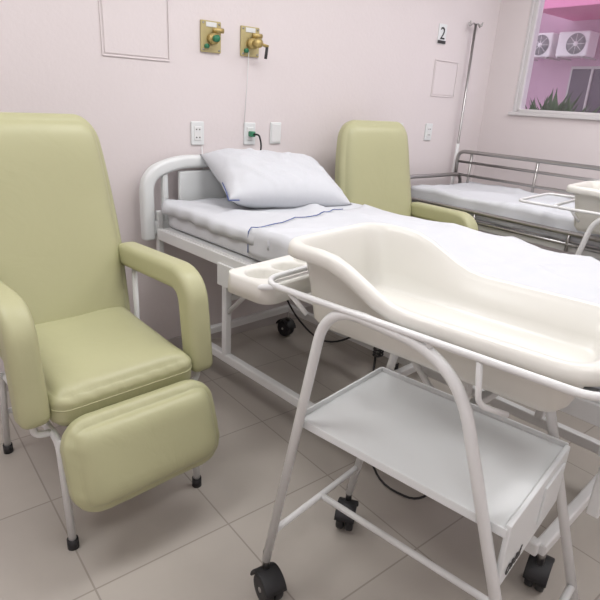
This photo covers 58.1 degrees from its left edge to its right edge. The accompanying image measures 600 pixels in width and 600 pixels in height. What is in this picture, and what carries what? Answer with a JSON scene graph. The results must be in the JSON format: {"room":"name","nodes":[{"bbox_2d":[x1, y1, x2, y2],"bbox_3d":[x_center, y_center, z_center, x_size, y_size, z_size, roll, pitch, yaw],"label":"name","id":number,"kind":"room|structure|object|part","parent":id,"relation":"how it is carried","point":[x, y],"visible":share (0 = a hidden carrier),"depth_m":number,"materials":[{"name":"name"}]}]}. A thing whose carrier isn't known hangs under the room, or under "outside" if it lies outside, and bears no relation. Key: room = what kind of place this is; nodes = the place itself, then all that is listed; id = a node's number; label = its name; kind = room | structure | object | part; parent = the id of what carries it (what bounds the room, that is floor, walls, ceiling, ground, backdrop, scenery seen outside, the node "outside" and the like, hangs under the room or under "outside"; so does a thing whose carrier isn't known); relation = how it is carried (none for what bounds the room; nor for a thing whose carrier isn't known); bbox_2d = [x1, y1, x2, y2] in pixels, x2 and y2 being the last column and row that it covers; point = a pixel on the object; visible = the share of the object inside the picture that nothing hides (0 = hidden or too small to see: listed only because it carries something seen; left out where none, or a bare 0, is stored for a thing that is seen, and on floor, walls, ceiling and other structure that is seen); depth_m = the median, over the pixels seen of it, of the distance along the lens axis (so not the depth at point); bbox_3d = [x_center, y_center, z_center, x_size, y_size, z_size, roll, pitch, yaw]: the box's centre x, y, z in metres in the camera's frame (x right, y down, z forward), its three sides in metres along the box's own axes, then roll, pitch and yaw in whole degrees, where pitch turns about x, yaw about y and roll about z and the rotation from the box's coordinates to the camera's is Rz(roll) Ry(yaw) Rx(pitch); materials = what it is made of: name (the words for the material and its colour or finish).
{"room":"hospital room","nodes":[
{"label":"hospital room","id":0,"kind":"room"},
{"bbox_2d":[0,0,500,371],"bbox_3d":[-0.767,-1.060,2.663,5.550,2.850,0.150,-13,26,-37],"label":"wall","id":1,"kind":"structure","parent":0,"point":[329,64],"depth_m":2.96,"materials":[{"name":"paint"}]},
{"bbox_2d":[98,0,103,54],"bbox_3d":[-0.877,-1.297,2.362,0.007,0.410,0.006,-13,26,-37],"label":"edge","id":2,"kind":"object","parent":1,"relation":"attached to","point":[98,0],"visible":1,"depth_m":2.39,"materials":[{"name":"paint"}]},
{"bbox_2d":[101,0,167,58],"bbox_3d":[-0.751,-1.325,2.459,0.305,0.390,0.004,-13,26,-37],"label":"panel","id":3,"kind":"object","parent":1,"relation":"attached to","point":[130,27],"visible":1,"depth_m":2.48,"materials":[{"name":"paint"}]},
{"bbox_2d":[103,54,169,61],"bbox_3d":[-0.761,-1.133,2.530,0.325,0.007,0.006,-13,26,-37],"label":"edge","id":4,"kind":"object","parent":1,"relation":"attached to","point":[103,54],"visible":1,"depth_m":2.52,"materials":[{"name":"paint"}]},
{"bbox_2d":[6,305,313,390],"bbox_3d":[-0.792,0.265,3.088,5.550,0.070,0.012,-13,26,-37],"label":"baseboard","id":5,"kind":"structure","parent":1,"relation":"attached to","point":[176,341],"depth_m":3.45,"materials":[{"name":"paint"}]},
{"bbox_2d":[167,0,169,60],"bbox_3d":[-0.623,-1.354,2.555,0.007,0.410,0.006,-13,26,-37],"label":"edge","id":6,"kind":"object","parent":1,"relation":"attached to","point":[167,0],"visible":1,"depth_m":2.58,"materials":[{"name":"paint"}]},
{"bbox_2d":[191,121,203,144],"bbox_3d":[-0.536,-0.873,2.826,0.075,0.118,0.016,-13,26,-37],"label":"wall outlet","id":7,"kind":"object","parent":1,"relation":"attached to","point":[197,127],"visible":1,"depth_m":2.82,"materials":[{"name":"white plastic"}]},
{"bbox_2d":[200,19,223,53],"bbox_3d":[-0.429,-1.313,2.691,0.115,0.145,0.075,-13,26,-37],"label":"valve","id":8,"kind":"object","parent":1,"relation":"attached to","point":[210,31],"visible":1,"depth_m":2.69,"materials":[{"name":"gold metal"}]},
{"bbox_3d":[-0.408,-1.347,2.699,0.055,0.023,0.024,-13,26,-37],"label":"knob","id":9,"kind":"part","parent":8,"relation":"part of","materials":[{"name":"gold metal"}]},
{"bbox_2d":[243,123,261,149],"bbox_3d":[-0.265,-0.786,3.055,0.092,0.409,0.073,-13,26,-37],"label":"wall outlet","id":10,"kind":"object","parent":1,"relation":"attached to","point":[249,128],"visible":0.84,"depth_m":3.01,"materials":[{"name":"white plastic"}]},
{"bbox_3d":[-0.283,-0.931,3.022,0.075,0.118,0.010,-13,26,-37],"label":"plate","id":11,"kind":"part","parent":10,"relation":"part of","materials":[{"name":"white plastic"}]},
{"bbox_3d":[-0.239,-0.762,3.072,0.040,0.355,0.066,10,21,18],"label":"plug cord","id":12,"kind":"part","parent":10,"relation":"part of","materials":[{"name":"black rubber"}]},
{"bbox_2d":[240,25,268,123],"bbox_3d":[-0.246,-1.188,2.883,0.120,0.493,0.100,-13,26,-37],"label":"valve","id":13,"kind":"object","parent":1,"relation":"attached to","point":[251,41],"visible":1,"depth_m":2.83,"materials":[{"name":"gold metal"}]},
{"bbox_3d":[-0.288,-1.135,2.911,0.023,0.370,0.008,11,22,20],"label":"hanging cord","id":14,"kind":"part","parent":13,"relation":"part of","materials":[{"name":"white plastic"}]},
{"bbox_3d":[-0.266,-1.364,2.853,0.115,0.145,0.012,-13,26,-37],"label":"plate","id":15,"kind":"part","parent":13,"relation":"part of","materials":[{"name":"gold metal"}]},
{"bbox_3d":[-0.225,-1.388,2.838,0.055,0.023,0.024,-13,26,-37],"label":"knob","id":16,"kind":"part","parent":13,"relation":"part of","materials":[{"name":"gold metal"}]},
{"bbox_2d":[270,122,280,143],"bbox_3d":[-0.141,-0.966,3.126,0.075,0.118,0.014,-13,26,-37],"label":"wall switch plate","id":17,"kind":"object","parent":1,"relation":"attached to","point":[275,127],"visible":1,"depth_m":3.12,"materials":[{"name":"white plastic"}]},
{"bbox_2d":[424,123,432,139],"bbox_3d":[0.938,-1.226,3.939,0.075,0.118,0.016,-13,26,-37],"label":"wall outlet","id":18,"kind":"object","parent":1,"relation":"attached to","point":[428,127],"visible":1,"depth_m":3.93,"materials":[{"name":"white plastic"}]},
{"bbox_2d":[430,60,435,95],"bbox_3d":[0.939,-1.565,3.804,0.007,0.235,0.006,-13,26,-37],"label":"edge","id":19,"kind":"object","parent":1,"relation":"attached to","point":[435,60],"visible":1,"depth_m":3.80,"materials":[{"name":"paint"}]},
{"bbox_2d":[437,23,447,44],"bbox_3d":[0.982,-1.835,3.726,0.085,0.125,0.009,-13,26,-37],"label":"number sign","id":20,"kind":"object","parent":1,"relation":"attached to","point":[441,39],"visible":1,"depth_m":3.72,"materials":[{"name":"white plastic"}]},
{"bbox_2d":[432,61,456,95],"bbox_3d":[1.040,-1.588,3.882,0.240,0.215,0.004,-13,26,-37],"label":"panel","id":21,"kind":"object","parent":1,"relation":"attached to","point":[445,73],"visible":1,"depth_m":3.88,"materials":[{"name":"paint"}]},
{"bbox_2d":[453,63,458,96],"bbox_3d":[1.143,-1.611,3.959,0.007,0.235,0.006,-13,26,-37],"label":"edge","id":22,"kind":"object","parent":1,"relation":"attached to","point":[458,63],"visible":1,"depth_m":3.96,"materials":[{"name":"paint"}]},
{"bbox_2d":[0,318,599,599],"bbox_3d":[0.517,0.990,1.585,5.950,0.100,4.650,-13,26,-37],"label":"floor","id":23,"kind":"structure","parent":0,"point":[175,539],"depth_m":1.89,"materials":[{"name":"tile"}]},
{"bbox_2d":[0,112,219,550],"bbox_3d":[-0.737,0.057,1.884,0.664,1.303,0.952,-16,27,-41],"label":"recliner armchair","id":24,"kind":"object","parent":23,"relation":"on","point":[74,354],"visible":1,"depth_m":1.86,"materials":[{"name":"green leather"}]},
{"bbox_3d":[-0.947,0.123,1.698,0.088,0.380,0.576,-16,27,-41],"label":"armrest","id":25,"kind":"part","parent":24,"relation":"part of","materials":[{"name":"green leather"}]},
{"bbox_3d":[-0.946,0.502,1.895,0.025,0.385,0.675,-16,27,-41],"label":"frame","id":26,"kind":"part","parent":24,"relation":"part of","materials":[{"name":"white metal"}]},
{"bbox_3d":[-0.954,-0.245,2.031,0.560,0.870,0.178,-16,14,-41],"label":"backrest","id":27,"kind":"part","parent":24,"relation":"part of","materials":[{"name":"green leather"}]},
{"bbox_2d":[0,307,190,425],"bbox_3d":[-0.730,0.206,1.922,0.490,0.169,0.560,-16,30,-41],"label":"seat cushion","id":28,"kind":"object","parent":24,"relation":"on","point":[93,358],"depth_m":1.80,"materials":[{"name":"green leather"}]},
{"bbox_3d":[-0.528,0.007,2.077,0.088,0.380,0.576,-16,27,-41],"label":"armrest","id":29,"kind":"part","parent":24,"relation":"part of","materials":[{"name":"green leather"}]},
{"bbox_3d":[-0.605,0.407,2.204,0.025,0.385,0.675,-16,27,-41],"label":"frame","id":30,"kind":"part","parent":24,"relation":"part of","materials":[{"name":"white metal"}]},
{"bbox_2d":[139,154,599,591],"bbox_3d":[0.323,0.048,2.361,1.014,1.102,2.276,-15,27,-41],"label":"hospital bed","id":31,"kind":"object","parent":23,"relation":"on","point":[202,222],"visible":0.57,"depth_m":2.34,"materials":[{"name":"white metal"}]},
{"bbox_3d":[-0.723,-0.287,2.788,0.030,0.350,0.030,-15,27,-41],"label":"board post","id":32,"kind":"part","parent":31,"relation":"part of","materials":[{"name":"white metal"}]},
{"bbox_3d":[-0.420,-0.459,3.041,0.930,0.070,0.035,-15,27,-41],"label":"headboard rail","id":33,"kind":"part","parent":31,"relation":"part of","materials":[{"name":"white plastic"}]},
{"bbox_3d":[-0.413,-0.586,2.994,0.590,0.280,0.022,-15,27,-41],"label":"headboard panel","id":34,"kind":"part","parent":31,"relation":"part of","materials":[{"name":"white plastic"}]},
{"bbox_3d":[-0.350,0.033,2.575,0.035,0.530,0.035,-15,27,-41],"label":"leg","id":35,"kind":"part","parent":31,"relation":"part of","materials":[{"name":"white metal"}]},
{"bbox_2d":[200,148,351,208],"bbox_3d":[-0.121,-0.632,2.821,0.715,0.292,0.429,-8,23,-28],"label":"pillow","id":36,"kind":"object","parent":31,"relation":"on","point":[251,178],"visible":0.92,"depth_m":2.69,"materials":[{"name":"fabric"}]},
{"bbox_2d":[276,317,295,329],"bbox_3d":[-0.087,0.141,3.387,0.071,0.053,0.121,-15,27,-41],"label":"caster wheel","id":37,"kind":"object","parent":31,"relation":"attached to","point":[287,323],"depth_m":3.36,"materials":[{"name":"black rubber"}]},
{"bbox_2d":[287,300,349,342],"bbox_3d":[0.141,0.047,2.821,0.892,0.342,0.096,18,25,34],"label":"power cable","id":38,"kind":"object","parent":31,"relation":"attached to","point":[290,306],"visible":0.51,"depth_m":2.88,"materials":[{"name":"black rubber"}]},
{"bbox_3d":[0.064,0.464,2.242,0.035,0.045,1.900,-15,27,-41],"label":"rail","id":39,"kind":"part","parent":31,"relation":"part of","materials":[{"name":"white metal"}]},
{"bbox_3d":[0.017,-0.026,2.014,0.030,0.055,2.140,-15,27,-41],"label":"rail","id":40,"kind":"part","parent":31,"relation":"part of","materials":[{"name":"white metal"}]},
{"bbox_3d":[0.344,-0.202,2.268,0.840,0.119,2.080,-15,27,-41],"label":"mattress","id":41,"kind":"part","parent":31,"relation":"part of","materials":[{"name":"white fabric"}]},
{"bbox_3d":[0.576,0.324,2.698,0.035,0.045,1.900,-15,27,-41],"label":"rail","id":42,"kind":"part","parent":31,"relation":"part of","materials":[{"name":"white metal"}]},
{"bbox_3d":[0.506,0.398,1.725,0.035,0.530,0.035,-15,27,-41],"label":"leg","id":43,"kind":"part","parent":31,"relation":"part of","materials":[{"name":"white metal"}]},
{"bbox_2d":[522,554,554,587],"bbox_3d":[0.747,0.823,1.681,0.068,0.053,0.119,17,24,32],"label":"caster wheel","id":44,"kind":"object","parent":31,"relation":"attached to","point":[537,571],"depth_m":1.65,"materials":[{"name":"black plastic"}]},
{"bbox_3d":[1.018,0.258,2.181,0.035,0.530,0.035,-15,27,-41],"label":"leg","id":45,"kind":"part","parent":31,"relation":"part of","materials":[{"name":"white metal"}]},
{"bbox_3d":[0.739,0.776,1.648,0.022,0.080,0.022,-15,27,-41],"label":"caster stem","id":46,"kind":"part","parent":31,"relation":"part of","materials":[{"name":"silver metal"}]},
{"bbox_3d":[0.762,0.385,1.325,0.030,0.350,0.030,-15,27,-41],"label":"board post","id":47,"kind":"part","parent":31,"relation":"part of","materials":[{"name":"white metal"}]},
{"bbox_2d":[372,357,426,499],"bbox_3d":[0.396,0.495,2.020,0.367,0.490,0.100,16,24,31],"label":"cable","id":48,"kind":"object","parent":23,"relation":"on","point":[374,362],"visible":0.34,"depth_m":2.06,"materials":[{"name":"black rubber"}]},
{"bbox_2d":[335,120,478,369],"bbox_3d":[0.625,-0.352,3.196,0.664,1.303,0.952,-9,24,-29],"label":"recliner armchair","id":49,"kind":"object","parent":23,"relation":"on","point":[372,167],"visible":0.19,"depth_m":3.26,"materials":[{"name":"green leather"}]},
{"bbox_3d":[0.469,-0.666,3.386,0.560,0.870,0.178,-9,11,-29],"label":"backrest","id":50,"kind":"part","parent":49,"relation":"part of","materials":[{"name":"leather"}]},
{"bbox_3d":[0.872,-0.382,3.341,0.088,0.380,0.576,-9,24,-29],"label":"armrest","id":51,"kind":"part","parent":49,"relation":"part of","materials":[{"name":"leather"}]},
{"bbox_2d":[228,223,599,599],"bbox_3d":[0.279,0.410,1.401,0.985,1.088,0.534,20,26,38],"label":"hospital bassinet","id":52,"kind":"object","parent":23,"relation":"on","point":[393,289],"visible":1,"depth_m":1.26,"materials":[{"name":"beige plastic"}]},
{"bbox_3d":[-0.112,-0.031,1.351,0.015,0.071,0.179,-11,25,-35],"label":"tray arm","id":53,"kind":"part","parent":52,"relation":"part of","materials":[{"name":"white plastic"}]},
{"bbox_2d":[228,255,310,304],"bbox_3d":[-0.014,-0.073,1.497,0.170,0.050,0.388,20,26,38],"label":"tray","id":54,"kind":"object","parent":52,"relation":"on","point":[250,282],"depth_m":1.38,"materials":[{"name":"beige plastic"}]},
{"bbox_2d":[334,497,358,523],"bbox_3d":[0.163,0.723,1.877,0.068,0.050,0.111,8,21,13],"label":"caster wheel","id":55,"kind":"object","parent":52,"relation":"attached to","point":[348,502],"depth_m":1.85,"materials":[{"name":"black plastic"}]},
{"bbox_3d":[0.171,0.673,1.878,0.022,0.068,0.022,20,26,38],"label":"caster head stem","id":56,"kind":"part","parent":52,"relation":"part of","materials":[{"name":"silver metal"}]},
{"bbox_3d":[0.200,0.461,1.208,0.769,0.865,0.040,19,26,37],"label":"leg frame","id":57,"kind":"part","parent":52,"relation":"part of","materials":[{"name":"white metal"}]},
{"bbox_2d":[268,223,599,411],"bbox_3d":[0.341,0.013,1.228,0.569,0.217,0.837,-13,26,-37],"label":"tub","id":58,"kind":"object","parent":52,"relation":"in","point":[390,288],"depth_m":1.22,"materials":[{"name":"white plastic"}]},
{"bbox_3d":[0.322,0.330,1.333,0.535,0.006,0.370,20,26,38],"label":"shelf plate","id":59,"kind":"part","parent":52,"relation":"part of","materials":[{"name":"white plastic"}]},
{"bbox_3d":[0.474,0.368,1.503,0.769,0.865,0.028,19,26,37],"label":"leg frame","id":60,"kind":"part","parent":52,"relation":"part of","materials":[{"name":"white metal"}]},
{"bbox_3d":[0.518,0.468,1.194,0.012,0.165,0.370,20,26,37],"label":"panel","id":61,"kind":"part","parent":52,"relation":"part of","materials":[{"name":"white plastic"}]},
{"bbox_2d":[450,21,482,183],"bbox_3d":[1.198,-1.046,4.179,0.159,1.981,0.080,-5,22,-22],"label":"pole","id":62,"kind":"object","parent":23,"relation":"on","point":[470,24],"visible":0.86,"depth_m":4.00,"materials":[{"name":"silver metal"}]},
{"bbox_2d":[410,150,599,258],"bbox_3d":[1.629,-0.238,3.317,0.719,1.114,2.233,-13,26,-37],"label":"hospital bed","id":63,"kind":"object","parent":23,"relation":"on","point":[499,205],"visible":0.69,"depth_m":3.38,"materials":[{"name":"white fabric"}]},
{"bbox_3d":[1.269,-0.910,4.084,0.020,0.400,0.020,-13,26,-37],"label":"guard post","id":64,"kind":"part","parent":63,"relation":"part of","materials":[{"name":"silver metal"}]},
{"bbox_3d":[1.595,-0.750,3.704,0.020,0.400,0.020,-13,26,-37],"label":"guard post","id":65,"kind":"part","parent":63,"relation":"part of","materials":[{"name":"silver metal"}]},
{"bbox_3d":[1.661,-0.468,3.230,0.640,0.119,2.080,-13,26,-37],"label":"mattress","id":66,"kind":"part","parent":63,"relation":"part of","materials":[{"name":"grey fabric"}]},
{"bbox_3d":[1.402,-0.332,3.066,0.030,0.050,2.140,-13,26,-37],"label":"rail","id":67,"kind":"part","parent":63,"relation":"part of","materials":[{"name":"silver metal"}]},
{"bbox_2d":[519,181,599,259],"bbox_3d":[1.567,0.008,2.684,1.015,1.088,0.535,21,27,39],"label":"hospital bassinet","id":68,"kind":"object","parent":23,"relation":"on","point":[586,216],"visible":0.42,"depth_m":2.55,"materials":[{"name":"beige plastic"}]},
{"bbox_2d":[554,181,599,234],"bbox_3d":[1.639,-0.385,2.501,0.548,0.217,0.829,-13,26,-37],"label":"tub","id":69,"kind":"object","parent":68,"relation":"in","point":[586,216],"depth_m":2.54,"materials":[{"name":"white plastic"}]},
{"bbox_3d":[1.492,0.062,2.485,0.769,0.865,0.040,21,26,39],"label":"leg frame","id":70,"kind":"part","parent":68,"relation":"part of","materials":[{"name":"white metal"}]},
{"bbox_2d":[472,0,599,260],"bbox_3d":[2.771,-0.729,2.895,0.150,2.450,4.400,-13,26,-37],"label":"wall","id":71,"kind":"structure","parent":0,"point":[556,139],"depth_m":4.02,"materials":[{"name":"paint"}]},
{"bbox_2d":[508,111,599,120],"bbox_3d":[2.167,-1.176,3.538,0.170,0.025,1.690,-13,26,-37],"label":"sill","id":72,"kind":"structure","parent":71,"relation":"on","point":[509,112],"depth_m":3.83,"materials":[{"name":"paint"}]},
{"bbox_2d":[512,0,599,116],"bbox_3d":[2.192,-1.672,3.368,0.140,1.075,1.625,-13,26,-37],"label":"window","id":73,"kind":"structure","parent":71,"relation":"in","point":[533,1],"depth_m":3.95,"materials":[{"name":"paint"}]},
{"bbox_3d":[1.678,-1.903,3.908,0.030,1.015,0.030,-13,26,-37],"label":"sash stile","id":74,"kind":"part","parent":73,"relation":"part of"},
{"bbox_3d":[2.141,-1.192,3.509,0.030,0.022,1.600,-13,26,-37],"label":"sash rail","id":75,"kind":"part","parent":73,"relation":"part of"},
{"bbox_2d":[583,69,593,108],"bbox_3d":[4.164,-3.001,7.805,0.050,0.620,0.030,-13,26,-37],"label":"bar","id":76,"kind":"object","parent":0,"point":[592,70],"depth_m":7.77,"materials":[{"name":"white metal"}]},
{"label":"outside","id":77,"kind":"structure","parent":0,"visible":0},
{"bbox_3d":[4.592,-1.535,7.433,8.000,0.100,14.000,-13,26,-37],"label":"ground","id":78,"kind":"structure","parent":77,"visible":0},
{"bbox_2d":[525,13,599,109],"bbox_3d":[4.251,-2.642,8.057,0.200,3.400,9.000,-13,26,-37],"label":"facade","id":79,"kind":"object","parent":78,"relation":"on","point":[547,75],"visible":0.02,"depth_m":8.14,"materials":[{"name":"paint"}]},
{"bbox_2d":[534,32,560,60],"bbox_3d":[3.583,-3.717,7.945,0.420,0.340,0.440,-13,26,-37],"label":"air conditioner unit","id":80,"kind":"object","parent":79,"relation":"attached to","point":[546,47],"visible":0.71,"depth_m":7.75,"materials":[{"name":"paint"}]},
{"bbox_2d":[535,35,548,54],"bbox_3d":[3.462,-3.677,7.789,0.009,0.270,0.270,-13,26,-37],"label":"grille","id":81,"kind":"object","parent":80,"relation":"attached to","point":[542,48],"depth_m":7.76,"materials":[{"name":"grey metal"}]},
{"bbox_2d":[543,0,599,20],"bbox_3d":[5.026,-3.685,5.725,1.200,0.900,4.620,-13,26,-37],"label":"balcony slab","id":82,"kind":"object","parent":79,"relation":"attached to","point":[573,10],"visible":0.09,"depth_m":7.03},
{"bbox_2d":[555,30,599,60],"bbox_3d":[3.905,-3.559,7.569,0.420,0.340,0.440,-13,26,-37],"label":"air conditioner unit","id":83,"kind":"object","parent":79,"relation":"attached to","point":[572,44],"visible":1,"depth_m":7.42,"materials":[{"name":"paint"}]},
{"bbox_2d":[566,33,585,53],"bbox_3d":[3.784,-3.519,7.413,0.009,0.270,0.270,-13,26,-37],"label":"grille","id":84,"kind":"object","parent":83,"relation":"attached to","point":[575,42],"depth_m":7.41,"materials":[{"name":"grey metal"}]},
{"bbox_2d":[565,66,599,101],"bbox_3d":[4.200,-3.009,7.831,0.040,0.700,0.680,-13,26,-37],"label":"window frame","id":85,"kind":"structure","parent":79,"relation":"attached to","point":[572,67],"depth_m":7.88,"materials":[{"name":"white metal"}]},
{"bbox_2d":[566,69,599,112],"bbox_3d":[4.184,-3.006,7.819,0.050,0.620,0.600,-13,26,-37],"label":"pane","id":86,"kind":"object","parent":85,"relation":"attached to","point":[579,81],"visible":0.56,"depth_m":7.83,"materials":[{"name":"glass"}]},
{"bbox_2d":[525,88,599,112],"bbox_3d":[3.318,-2.192,7.158,1.682,1.184,1.977,-13,26,-37],"label":"potted shrub","id":87,"kind":"object","parent":78,"relation":"on","point":[550,105],"visible":0.02,"depth_m":6.91,"materials":[{"name":"green plant"}]}
]}

